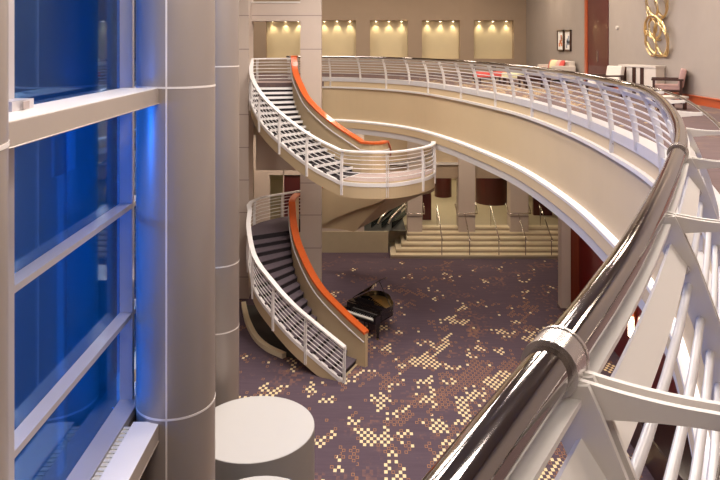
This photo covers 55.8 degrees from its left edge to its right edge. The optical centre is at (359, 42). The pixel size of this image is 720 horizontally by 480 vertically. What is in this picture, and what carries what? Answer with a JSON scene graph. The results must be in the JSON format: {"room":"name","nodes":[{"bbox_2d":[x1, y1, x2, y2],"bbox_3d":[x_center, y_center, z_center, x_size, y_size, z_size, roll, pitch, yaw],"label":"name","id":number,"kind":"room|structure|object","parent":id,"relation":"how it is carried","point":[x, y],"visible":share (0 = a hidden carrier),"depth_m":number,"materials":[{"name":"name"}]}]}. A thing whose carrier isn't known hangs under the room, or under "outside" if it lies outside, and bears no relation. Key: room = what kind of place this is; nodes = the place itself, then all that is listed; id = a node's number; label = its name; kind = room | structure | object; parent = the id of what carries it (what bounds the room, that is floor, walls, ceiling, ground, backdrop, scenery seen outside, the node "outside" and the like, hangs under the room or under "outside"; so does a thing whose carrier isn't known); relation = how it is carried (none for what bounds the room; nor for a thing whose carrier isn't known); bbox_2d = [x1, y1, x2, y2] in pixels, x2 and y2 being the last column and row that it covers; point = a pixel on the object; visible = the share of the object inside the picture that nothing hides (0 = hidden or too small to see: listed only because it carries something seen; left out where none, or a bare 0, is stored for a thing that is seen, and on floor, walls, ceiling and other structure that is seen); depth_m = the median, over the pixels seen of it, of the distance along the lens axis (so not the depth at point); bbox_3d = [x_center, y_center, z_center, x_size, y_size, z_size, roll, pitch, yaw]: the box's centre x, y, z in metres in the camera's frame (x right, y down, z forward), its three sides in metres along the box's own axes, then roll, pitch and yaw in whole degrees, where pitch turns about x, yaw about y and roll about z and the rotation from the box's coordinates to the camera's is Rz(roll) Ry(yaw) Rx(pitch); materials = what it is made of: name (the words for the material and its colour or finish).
{"room":"hotel lobby atrium","nodes":[
{"label":"hotel lobby atrium","id":0,"kind":"room"},
{"bbox_2d":[119,351,135,391],"bbox_3d":[-3.250,7.250,11.900,0.300,5.500,6.200,0,0,0],"label":"wall","id":1,"kind":"structure","parent":0,"point":[135,351],"depth_m":9.39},
{"bbox_2d":[119,392,135,426],"bbox_3d":[-2.910,7.250,2.400,0.380,5.500,12.800,0,0,0],"label":"wall","id":2,"kind":"structure","parent":0,"point":[134,417],"depth_m":8.17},
{"bbox_2d":[9,0,135,479],"bbox_3d":[-2.955,0.235,8.025,0.490,8.470,14.050,0,0,0],"label":"window","id":3,"kind":"structure","parent":2,"relation":"in","point":[72,194],"depth_m":6.92,"materials":[{"name":"glass"}]},
{"bbox_2d":[101,426,158,479],"bbox_3d":[-2.457,4.476,5.575,0.317,0.212,4.550,0,0,0],"label":"sill","id":4,"kind":"structure","parent":2,"relation":"attached to","point":[140,467],"depth_m":7.32,"materials":[{"name":"paint"}]},
{"bbox_2d":[92,427,129,479],"bbox_3d":[-2.658,4.447,5.550,0.085,0.125,4.500,0,0,0],"label":"vent grille","id":5,"kind":"object","parent":4,"relation":"attached to","point":[124,431],"visible":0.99,"depth_m":7.27,"materials":[{"name":"white metal"}]},
{"bbox_2d":[99,422,157,479],"bbox_3d":[-2.461,4.369,5.570,0.298,0.003,4.540,0,0,0],"label":"windowsill","id":6,"kind":"object","parent":4,"relation":"on","point":[129,452],"visible":1,"depth_m":7.25,"materials":[{"name":"white paint"}]},
{"bbox_2d":[239,0,252,298],"bbox_3d":[-6.927,3.000,27.198,5.146,14.000,1.204,0,0,0],"label":"wall","id":7,"kind":"structure","parent":0,"point":[245,6],"depth_m":26.60,"materials":[{"name":"beige paint"}]},
{"bbox_2d":[253,122,259,134],"bbox_3d":[1.050,3.670,20.500,21.100,0.340,49.000,0,0,0],"label":"ceiling","id":8,"kind":"structure","parent":0,"point":[255,131],"depth_m":28.40,"materials":[{"name":"beige paint"}]},
{"bbox_2d":[256,135,295,169],"bbox_3d":[-3.351,3.589,28.850,2.099,3.579,0.200,0,0,0],"label":"wall","id":9,"kind":"structure","parent":0,"point":[267,158],"depth_m":28.75,"materials":[{"name":"beige paint"}]},
{"bbox_2d":[253,134,363,230],"bbox_3d":[-4.650,6.900,32.650,9.700,6.200,0.300,0,0,0],"label":"wall","id":10,"kind":"structure","parent":0,"point":[261,177],"depth_m":32.50,"materials":[{"name":"beige paint"}]},
{"bbox_2d":[284,175,299,216],"bbox_3d":[-3.226,7.678,32.675,0.812,2.643,0.150,0,0,0],"label":"door","id":11,"kind":"structure","parent":10,"relation":"in","point":[291,182],"depth_m":32.60,"materials":[{"name":"red wood"}]},
{"bbox_2d":[253,169,475,179],"bbox_3d":[1.000,6.900,44.950,21.600,6.200,0.500,0,0,0],"label":"wall","id":12,"kind":"structure","parent":0,"point":[272,177],"depth_m":44.70,"materials":[{"name":"beige paint"}]},
{"bbox_2d":[253,0,525,72],"bbox_3d":[-0.275,-1.100,36.300,18.450,5.800,0.600,0,0,0],"label":"wall","id":13,"kind":"structure","parent":0,"point":[466,38],"depth_m":36.00,"materials":[{"name":"paint"}]},
{"bbox_2d":[253,180,557,252],"bbox_3d":[1.000,9.498,38.725,21.000,1.004,12.550,0,0,0],"label":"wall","id":14,"kind":"structure","parent":0,"point":[332,241],"depth_m":34.10,"materials":[{"name":"beige paint"}]},
{"bbox_2d":[367,202,406,227],"bbox_3d":[1.568,8.617,35.575,1.801,0.745,6.457,0,0,16],"label":"escalator","id":15,"kind":"object","parent":14,"relation":"on","point":[387,220],"visible":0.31,"depth_m":33.93,"materials":[{"name":"metal"}]},
{"bbox_2d":[422,193,430,219],"bbox_3d":[3.409,6.420,34.725,0.440,5.160,0.250,0,0,0],"label":"screen","id":16,"kind":"object","parent":14,"relation":"on","point":[426,198],"visible":0.36,"depth_m":34.60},
{"bbox_2d":[434,178,451,197],"bbox_3d":[4.882,6.430,40.000,1.000,5.140,1.000,0,0,0],"label":"screen","id":17,"kind":"object","parent":14,"relation":"on","point":[443,186],"visible":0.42,"depth_m":39.57,"materials":[{"name":"brown wood"}]},
{"bbox_2d":[476,178,506,205],"bbox_3d":[7.473,6.430,38.500,1.840,5.140,1.840,0,0,0],"label":"screen","id":18,"kind":"object","parent":14,"relation":"on","point":[489,191],"visible":0.33,"depth_m":37.68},
{"bbox_2d":[533,198,551,214],"bbox_3d":[9.554,6.420,35.625,0.960,5.160,0.250,0,0,0],"label":"screen","id":19,"kind":"object","parent":14,"relation":"on","point":[536,209],"visible":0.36,"depth_m":35.50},
{"bbox_2d":[364,135,457,161],"bbox_3d":[5.850,4.842,33.550,11.300,2.083,0.300,0,0,0],"label":"wall","id":20,"kind":"structure","parent":0,"point":[396,144],"depth_m":33.40,"materials":[{"name":"beige paint"}]},
{"bbox_2d":[390,162,457,164],"bbox_3d":[5.850,5.891,33.400,11.300,0.083,0.600,0,0,0],"label":"trim","id":21,"kind":"structure","parent":20,"relation":"attached to","point":[437,163],"depth_m":33.10,"materials":[{"name":"white paint"}]},
{"bbox_2d":[390,165,500,177],"bbox_3d":[5.850,6.274,33.475,11.300,0.684,0.450,0,0,0],"label":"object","id":22,"kind":"structure","parent":20,"relation":"attached to","point":[442,171],"depth_m":33.25,"materials":[{"name":"beige paint"}]},
{"bbox_2d":[136,0,719,479],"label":"railing","id":23,"kind":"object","parent":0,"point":[175,39],"depth_m":3.49,"materials":[{"name":"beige metal"}]},
{"bbox_2d":[9,89,158,148],"bbox_3d":[-2.519,0.616,5.575,0.442,0.192,4.550,0,0,0],"label":"beam","id":24,"kind":"structure","parent":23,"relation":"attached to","point":[24,131],"depth_m":5.48,"materials":[{"name":"metal"}]},
{"bbox_2d":[9,88,157,121],"bbox_3d":[-2.526,0.518,5.570,0.428,0.003,4.540,0,0,0],"label":"beam cover","id":25,"kind":"structure","parent":24,"relation":"on","point":[57,105],"depth_m":5.91,"materials":[{"name":"white metal"}]},
{"bbox_2d":[9,98,33,111],"bbox_3d":[-2.658,0.478,5.250,0.165,0.076,0.340,0,0,0],"label":"fitting","id":26,"kind":"object","parent":25,"relation":"on","point":[16,104],"visible":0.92,"depth_m":5.22,"materials":[{"name":"metal"}]},
{"bbox_2d":[239,245,654,479],"bbox_3d":[1.000,10.144,15.000,21.000,0.312,38.000,0,0,0],"label":"floor","id":27,"kind":"structure","parent":0,"point":[457,329],"depth_m":21.35,"materials":[{"name":"carpet"}]},
{"bbox_2d":[0,0,9,479],"bbox_3d":[-2.160,3.000,3.200,0.908,14.000,0.908,0,0,0],"label":"column","id":28,"kind":"structure","parent":27,"relation":"on","point":[4,4],"depth_m":3.29,"materials":[{"name":"white paint"}]},
{"bbox_2d":[215,0,238,406],"bbox_3d":[-2.970,3.000,14.200,0.888,14.000,0.888,0,0,0],"label":"column","id":29,"kind":"structure","parent":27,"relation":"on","point":[226,11],"depth_m":13.83,"materials":[{"name":"grey paint"}]},
{"bbox_2d":[241,301,285,358],"bbox_3d":[-3.610,9.920,23.634,0.590,0.160,4.798,0,0,-25],"label":"trim","id":30,"kind":"structure","parent":27,"relation":"on","point":[259,341],"depth_m":22.64,"materials":[{"name":"beige paint"}]},
{"bbox_2d":[215,396,314,479],"bbox_3d":[-1.930,8.513,12.450,2.190,2.974,2.190,0,0,0],"label":"pedestal","id":31,"kind":"object","parent":27,"relation":"on","point":[255,435],"visible":0.72,"depth_m":12.09,"materials":[{"name":"white paint"}]},
{"bbox_2d":[240,476,289,479],"bbox_3d":[-1.500,8.444,9.900,1.860,3.112,1.860,0,0,0],"label":"drum","id":32,"kind":"object","parent":27,"relation":"on","point":[254,477],"visible":1,"depth_m":10.75,"materials":[{"name":"white"}]},
{"bbox_2d":[300,0,321,281],"bbox_3d":[-1.979,3.000,27.598,0.853,14.000,0.504,0,0,0],"label":"column","id":33,"kind":"structure","parent":27,"relation":"on","point":[310,10],"depth_m":27.35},
{"bbox_2d":[251,1,299,21],"bbox_3d":[-3.379,-1.277,27.725,1.956,0.784,0.850,0,0,0],"label":"lintel","id":34,"kind":"object","parent":33,"relation":"attached to","point":[262,11],"visible":0.93,"depth_m":27.35,"materials":[{"name":"white paint"}]},
{"bbox_2d":[246,55,435,383],"bbox_3d":[-0.791,5.471,25.159,7.277,9.922,10.416,0,0,0],"label":"curved staircase","id":35,"kind":"structure","parent":27,"relation":"on","point":[355,178],"depth_m":23.37,"materials":[{"name":"metal"}]},
{"bbox_2d":[343,277,393,339],"bbox_3d":[0.511,9.057,23.791,1.492,1.886,1.791,0,0,39],"label":"grand piano","id":36,"kind":"object","parent":27,"relation":"on","point":[373,307],"visible":0.98,"depth_m":23.40,"materials":[{"name":"black paint"}]},
{"bbox_2d":[557,217,570,311],"bbox_3d":[7.670,6.900,25.525,0.400,6.200,0.510,0,0,0],"label":"column lobby","id":37,"kind":"structure","parent":27,"relation":"on","point":[564,231],"depth_m":25.30,"materials":[{"name":"paint"}]},
{"bbox_2d":[630,422,691,479],"bbox_3d":[7.435,9.500,14.600,1.570,1.000,5.400,0,0,0],"label":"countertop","id":38,"kind":"structure","parent":27,"relation":"on","point":[657,459],"depth_m":15.43,"materials":[{"name":"brown wood"}]},
{"bbox_2d":[389,225,557,258],"bbox_3d":[6.461,9.500,32.593,10.078,1.000,2.115,0,0,0],"label":"steps","id":39,"kind":"structure","parent":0,"point":[426,244],"depth_m":32.23,"materials":[{"name":"beige stone"}]},
{"bbox_2d":[406,141,421,231],"bbox_3d":[2.669,6.700,33.395,0.724,5.800,0.810,0,0,0],"label":"column","id":40,"kind":"structure","parent":39,"relation":"on","point":[414,221],"depth_m":33.00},
{"bbox_2d":[404,203,424,213],"bbox_3d":[2.669,8.090,33.240,0.964,0.378,0.737,0,0,0],"label":"rail","id":41,"kind":"object","parent":40,"relation":"attached to","point":[404,203],"visible":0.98,"depth_m":32.94,"materials":[{"name":"metal"}]},
{"bbox_2d":[436,205,442,254],"bbox_3d":[3.797,8.929,32.510,0.056,1.813,2.389,0,0,0],"label":"handrail","id":42,"kind":"object","parent":39,"relation":"on","point":[436,205],"visible":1,"depth_m":32.31,"materials":[{"name":"metal"}]},
{"bbox_2d":[456,158,474,231],"bbox_3d":[5.193,6.700,33.395,0.821,5.800,0.810,0,0,0],"label":"column","id":43,"kind":"structure","parent":39,"relation":"on","point":[465,182],"depth_m":33.00,"materials":[{"name":"beige paint"}]},
{"bbox_2d":[454,203,477,213],"bbox_3d":[5.193,8.090,33.240,1.061,0.378,0.737,0,0,0],"label":"rail","id":44,"kind":"object","parent":43,"relation":"attached to","point":[454,203],"visible":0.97,"depth_m":32.90,"materials":[{"name":"metal"}]},
{"bbox_2d":[464,214,470,254],"bbox_3d":[5.086,8.929,32.510,0.056,1.813,2.389,0,0,0],"label":"handrail","id":45,"kind":"object","parent":39,"relation":"on","point":[464,214],"visible":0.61,"depth_m":31.77,"materials":[{"name":"metal"}]},
{"bbox_2d":[489,205,499,254],"bbox_3d":[6.444,8.929,32.510,0.056,1.813,2.389,0,0,0],"label":"handrail","id":46,"kind":"object","parent":39,"relation":"on","point":[489,205],"visible":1,"depth_m":32.43,"materials":[{"name":"metal"}]},
{"bbox_2d":[507,181,528,231],"bbox_3d":[7.740,6.700,33.395,0.894,5.800,0.810,0,0,0],"label":"column","id":47,"kind":"structure","parent":39,"relation":"on","point":[517,199],"depth_m":33.00,"materials":[{"name":"beige paint"}]},
{"bbox_2d":[505,203,530,213],"bbox_3d":[7.740,8.090,33.240,1.134,0.378,0.738,0,0,0],"label":"rail","id":48,"kind":"object","parent":47,"relation":"attached to","point":[505,203],"visible":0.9,"depth_m":32.87,"materials":[{"name":"metal"}]},
{"bbox_2d":[518,214,526,254],"bbox_3d":[7.687,8.929,32.510,0.056,1.813,2.389,0,0,0],"label":"handrail","id":49,"kind":"object","parent":39,"relation":"on","point":[518,214],"visible":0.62,"depth_m":31.76,"materials":[{"name":"metal"}]},
{"bbox_2d":[539,205,552,254],"bbox_3d":[8.884,8.929,32.510,0.056,1.813,2.389,0,0,0],"label":"handrail","id":50,"kind":"object","parent":39,"relation":"on","point":[539,205],"visible":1,"depth_m":32.45,"materials":[{"name":"metal"}]},
{"bbox_2d":[253,73,719,193],"bbox_3d":[-0.350,1.700,16.000,18.300,0.200,40.000,0,0,0],"label":"floor","id":51,"kind":"structure","parent":0,"point":[708,146],"depth_m":18.60,"materials":[{"name":"carpet"}]},
{"bbox_2d":[473,71,505,83],"bbox_3d":[5.200,1.375,27.200,1.200,0.450,0.700,0,0,-11],"label":"ottoman","id":52,"kind":"object","parent":51,"relation":"on","point":[479,72],"visible":0.54,"depth_m":26.86,"materials":[{"name":"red fabric"}]},
{"bbox_2d":[473,71,501,77],"bbox_3d":[5.200,1.255,27.200,1.200,0.210,0.700,0,0,-11],"label":"cushion","id":53,"kind":"object","parent":52,"relation":"on","point":[484,73],"depth_m":26.83,"materials":[{"name":"red fabric"}]},
{"bbox_2d":[502,72,531,84],"bbox_3d":[6.095,1.375,26.400,1.000,0.450,0.700,0,0,-11],"label":"ottoman","id":54,"kind":"object","parent":51,"relation":"on","point":[503,75],"visible":0.23,"depth_m":26.08,"materials":[{"name":"fabric"}]},
{"bbox_2d":[502,72,523,78],"bbox_3d":[6.095,1.255,26.400,1.000,0.210,0.700,0,0,-11],"label":"cushion","id":55,"kind":"object","parent":54,"relation":"on","point":[503,75],"depth_m":26.06,"materials":[{"name":"fabric"}]},
{"bbox_2d":[517,75,550,87],"bbox_3d":[6.244,1.375,24.400,1.000,0.450,0.700,0,0,-11],"label":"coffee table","id":56,"kind":"object","parent":51,"relation":"on","point":[533,76],"visible":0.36,"depth_m":24.11,"materials":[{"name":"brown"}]},
{"bbox_2d":[517,75,550,80],"bbox_3d":[6.244,1.255,24.400,1.000,0.210,0.700,0,0,-11],"label":"cushion","id":57,"kind":"object","parent":56,"relation":"on","point":[518,77],"depth_m":24.06,"materials":[{"name":"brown fabric"}]},
{"bbox_2d":[537,61,575,82],"bbox_3d":[8.185,1.170,28.400,0.970,0.860,2.320,0,0,0],"label":"sofa","id":58,"kind":"object","parent":51,"relation":"on","point":[569,65],"visible":0.28,"depth_m":27.25,"materials":[{"name":"beige fabric"}]},
{"bbox_2d":[549,60,557,67],"bbox_3d":[8.140,0.910,28.600,0.233,0.409,0.430,0,0,-33],"label":"throw pillow","id":59,"kind":"object","parent":58,"relation":"on","point":[552,62],"visible":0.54,"depth_m":28.55,"materials":[{"name":"fabric"}]},
{"bbox_2d":[585,66,624,97],"bbox_3d":[7.369,1.144,20.413,0.861,0.912,0.870,0,0,-15],"label":"armchair","id":60,"kind":"object","parent":51,"relation":"on","point":[615,72],"visible":0.41,"depth_m":20.28,"materials":[{"name":"beige fabric"}]},
{"bbox_2d":[618,64,664,95],"bbox_3d":[8.303,1.105,20.079,0.390,0.910,1.386,0,0,-25],"label":"console table","id":61,"kind":"object","parent":51,"relation":"on","point":[639,74],"visible":0.67,"depth_m":19.82,"materials":[{"name":"white wood"}]},
{"bbox_2d":[645,95,688,110],"bbox_3d":[7.380,1.440,16.400,0.900,0.320,0.500,0,0,-20],"label":"table","id":62,"kind":"object","parent":51,"relation":"on","point":[671,97],"visible":0.37,"depth_m":16.31,"materials":[{"name":"white wood"}]},
{"bbox_2d":[651,68,686,103],"bbox_3d":[8.346,1.144,18.380,0.861,0.912,0.870,0,0,24],"label":"armchair","id":63,"kind":"object","parent":51,"relation":"on","point":[674,88],"visible":0.88,"depth_m":18.03,"materials":[{"name":"fabric"}]},
{"bbox_2d":[322,81,711,437],"bbox_3d":[1.375,2.500,14.372,6.942,1.680,32.090,0,0,-4],"label":"fascia","id":64,"kind":"structure","parent":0,"point":[609,191],"depth_m":17.52,"materials":[{"name":"beige paint"}]},
{"bbox_2d":[288,77,719,238],"bbox_3d":[1.347,1.575,14.359,6.916,0.170,32.030,0,0,-4],"label":"trim","id":65,"kind":"structure","parent":64,"relation":"on","point":[646,148],"depth_m":14.64,"materials":[{"name":"white paint"}]},
{"bbox_2d":[322,86,717,312],"bbox_3d":[1.226,1.915,14.297,6.720,0.070,31.698,0,0,-4],"label":"trim","id":66,"kind":"structure","parent":64,"relation":"attached to","point":[647,178],"depth_m":13.85,"materials":[{"name":"white paint"}]},
{"bbox_2d":[335,120,706,479],"bbox_3d":[1.223,3.360,14.297,6.743,0.060,31.713,0,0,-4],"label":"trim","id":67,"kind":"structure","parent":64,"relation":"attached to","point":[680,360],"depth_m":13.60,"materials":[{"name":"white paint"}]},
{"bbox_2d":[333,119,709,466],"bbox_3d":[1.230,3.310,14.297,6.696,0.040,31.683,0,0,-4],"label":"light strip","id":68,"kind":"object","parent":67,"relation":"on","point":[686,357],"visible":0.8,"depth_m":13.23,"materials":[{"name":"white plastic"}]},
{"bbox_2d":[526,0,583,80],"bbox_3d":[9.000,-0.050,31.550,0.400,7.900,10.100,0,0,0],"label":"wall","id":69,"kind":"structure","parent":0,"point":[544,18],"depth_m":31.09,"materials":[{"name":"beige paint"}]},
{"bbox_2d":[557,30,563,50],"bbox_3d":[8.765,-0.109,29.712,0.070,0.918,0.929,0,0,0],"label":"framed print","id":70,"kind":"object","parent":69,"relation":"attached to","point":[560,33],"visible":1,"depth_m":29.73,"materials":[{"name":"white paper"}]},
{"bbox_2d":[564,30,571,50],"bbox_3d":[8.765,-0.105,28.700,0.070,0.886,0.867,0,0,0],"label":"framed print","id":71,"kind":"object","parent":69,"relation":"attached to","point":[567,33],"visible":1,"depth_m":28.60,"materials":[{"name":"white paper"}]},
{"bbox_2d":[584,0,587,80],"bbox_3d":[8.890,-0.650,26.475,0.220,4.500,0.250,0,0,0],"label":"trim","id":72,"kind":"structure","parent":69,"relation":"attached to","point":[585,1],"depth_m":26.48,"materials":[{"name":"brown wood"}]},
{"bbox_2d":[579,236,677,393],"bbox_3d":[8.525,6.900,16.975,0.550,6.200,17.950,0,0,0],"label":"wall","id":73,"kind":"structure","parent":0,"point":[590,262],"depth_m":23.92,"materials":[{"name":"red paint"}]},
{"bbox_2d":[571,228,578,302],"bbox_3d":[8.045,6.900,25.770,0.410,6.200,0.340,0,0,0],"label":"trim","id":74,"kind":"structure","parent":73,"relation":"attached to","point":[574,236],"depth_m":25.60,"materials":[{"name":"red wood"}]},
{"bbox_2d":[628,310,635,336],"bbox_3d":[8.170,8.375,20.400,0.180,0.950,0.200,0,0,0],"label":"wall sconce","id":75,"kind":"object","parent":73,"relation":"attached to","point":[632,323],"visible":0.43,"depth_m":20.32,"materials":[{"name":"white glass"}]},
{"bbox_2d":[609,0,719,98],"bbox_3d":[9.000,-0.050,10.050,0.400,7.900,28.100,0,0,0],"label":"wall","id":76,"kind":"structure","parent":0,"point":[693,26],"depth_m":18.85,"materials":[{"name":"beige paint"}]},
{"bbox_2d":[605,0,608,73],"bbox_3d":[8.880,-0.650,24.200,0.240,4.500,0.300,0,0,0],"label":"trim","id":77,"kind":"structure","parent":76,"relation":"attached to","point":[606,1],"depth_m":24.17,"materials":[{"name":"wood"}]},
{"bbox_2d":[643,0,669,56],"bbox_3d":[8.631,-0.686,19.802,0.354,2.205,1.535,0,0,0],"label":"wall sculpture","id":78,"kind":"object","parent":76,"relation":"attached to","point":[660,23],"visible":1,"depth_m":19.79,"materials":[{"name":"gold metal"}]},
{"bbox_2d":[612,87,719,108],"bbox_3d":[8.760,1.485,9.800,0.120,0.230,27.600,0,0,0],"label":"baseboard","id":79,"kind":"structure","parent":76,"relation":"attached to","point":[698,100],"depth_m":17.35,"materials":[{"name":"brown wood"}]},
{"bbox_3d":[9.000,-3.450,25.300,0.400,1.100,2.400,0,0,0],"label":"wall","id":80,"kind":"structure","parent":0,"visible":0},
{"bbox_2d":[588,0,604,73],"bbox_3d":[8.845,-0.650,25.350,0.110,4.500,2.100,0,0,0],"label":"door","id":81,"kind":"structure","parent":80,"relation":"in","point":[596,8],"depth_m":25.36,"materials":[{"name":"wood"}]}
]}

